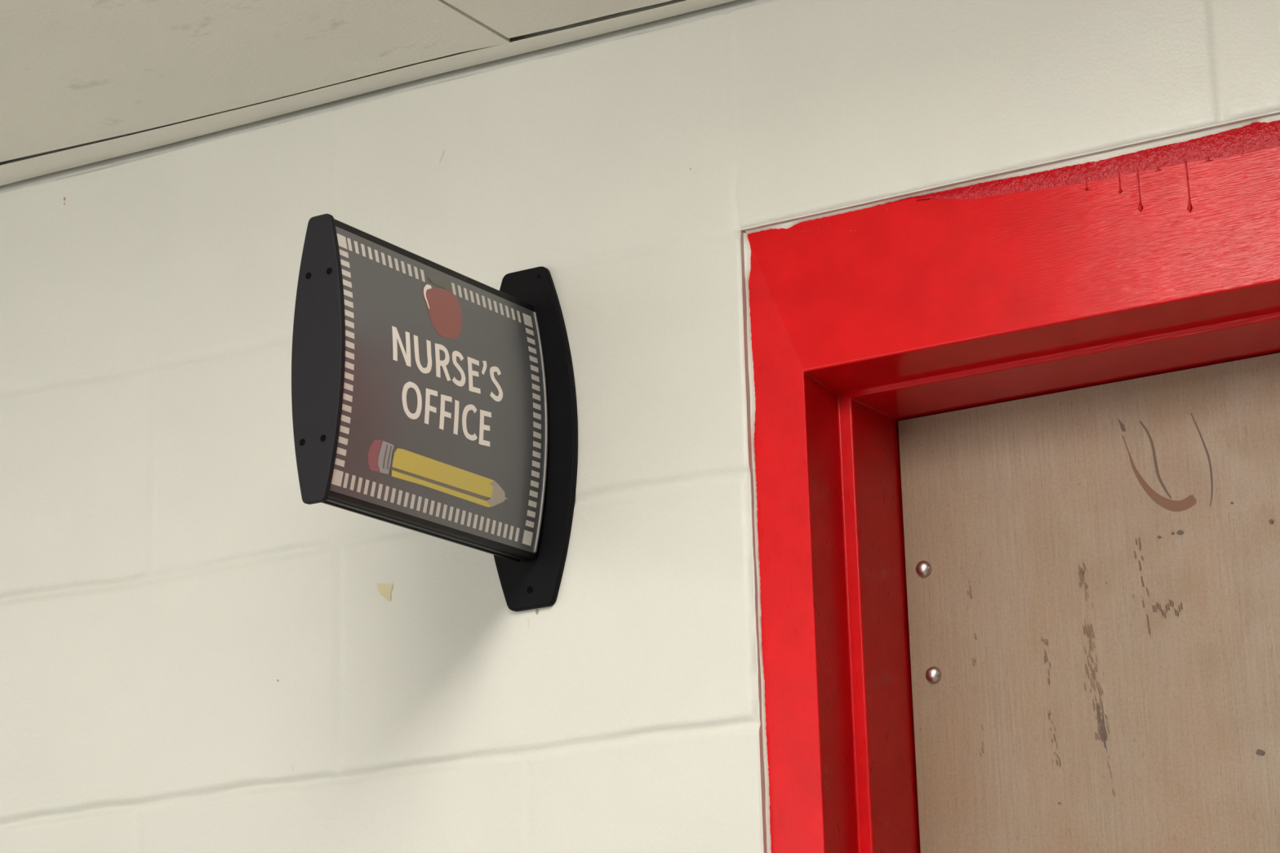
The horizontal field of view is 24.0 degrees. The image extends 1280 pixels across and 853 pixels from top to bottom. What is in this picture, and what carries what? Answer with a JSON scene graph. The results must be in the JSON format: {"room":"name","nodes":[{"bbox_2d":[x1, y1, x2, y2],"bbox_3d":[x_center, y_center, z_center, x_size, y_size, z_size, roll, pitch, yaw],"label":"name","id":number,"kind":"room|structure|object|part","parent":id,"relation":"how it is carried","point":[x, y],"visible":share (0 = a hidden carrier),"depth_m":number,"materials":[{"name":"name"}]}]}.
{"room":"school corridor","nodes":[
{"label":"school corridor","id":0,"kind":"room"},
{"bbox_2d":[0,0,671,162],"bbox_3d":[-0.286,-0.763,1.183,7.000,0.103,2.750,-11,-18,29],"label":"ceiling","id":1,"kind":"structure","parent":0,"point":[73,73],"depth_m":2.58,"materials":[{"name":"white"}]},
{"bbox_3d":[-0.288,-0.727,1.158,1.215,0.019,2.721,-11,-18,29],"label":"panel","id":2,"kind":"part","parent":1,"relation":"part of","materials":[{"name":"paint"}]},
{"bbox_2d":[0,0,1279,852],"bbox_3d":[0.503,0.728,2.078,7.000,2.535,0.191,-11,-18,29],"label":"wall","id":3,"kind":"structure","parent":0,"point":[197,655],"depth_m":2.54,"materials":[{"name":"paint"}]},
{"bbox_2d":[0,0,736,186],"bbox_3d":[0.410,-0.437,2.296,7.000,0.030,0.046,-11,-18,29],"label":"trim","id":4,"kind":"structure","parent":3,"relation":"attached to","point":[68,157],"depth_m":2.70,"materials":[{"name":"paint"}]},
{"bbox_2d":[291,213,577,611],"bbox_3d":[-0.168,-0.023,2.394,0.093,0.292,0.301,-11,-18,29],"label":"sign","id":5,"kind":"object","parent":3,"relation":"attached to","point":[429,397],"visible":1,"depth_m":2.38,"materials":[{"name":"black plastic"},{"name":"paint"}]},
{"bbox_3d":[-0.167,0.079,2.363,0.019,0.010,0.284,-11,-18,29],"label":"rail","id":6,"kind":"part","parent":5,"relation":"part of","materials":[{"name":"black"}]},
{"bbox_3d":[-0.169,-0.125,2.425,0.018,0.012,0.284,-11,-18,29],"label":"rail","id":7,"kind":"part","parent":5,"relation":"part of","materials":[{"name":"black"}]},
{"bbox_3d":[-0.093,0.009,2.516,0.093,0.292,0.007,-11,-18,29],"label":"wall plate","id":8,"kind":"part","parent":5,"relation":"part of","materials":[{"name":"black plastic"}]},
{"bbox_2d":[743,114,1279,852],"bbox_3d":[0.599,0.857,1.993,1.016,2.236,0.189,-11,-18,29],"label":"door frame","id":9,"kind":"structure","parent":3,"relation":"attached to","point":[1162,256],"depth_m":2.37,"materials":[{"name":"red paint"}]},
{"bbox_2d":[897,352,1279,852],"bbox_3d":[0.635,0.935,2.030,0.890,2.090,0.050,-11,-18,29],"label":"door","id":10,"kind":"structure","parent":3,"relation":"in","point":[1093,572],"depth_m":2.38,"materials":[{"name":"brown wood"}]}
]}

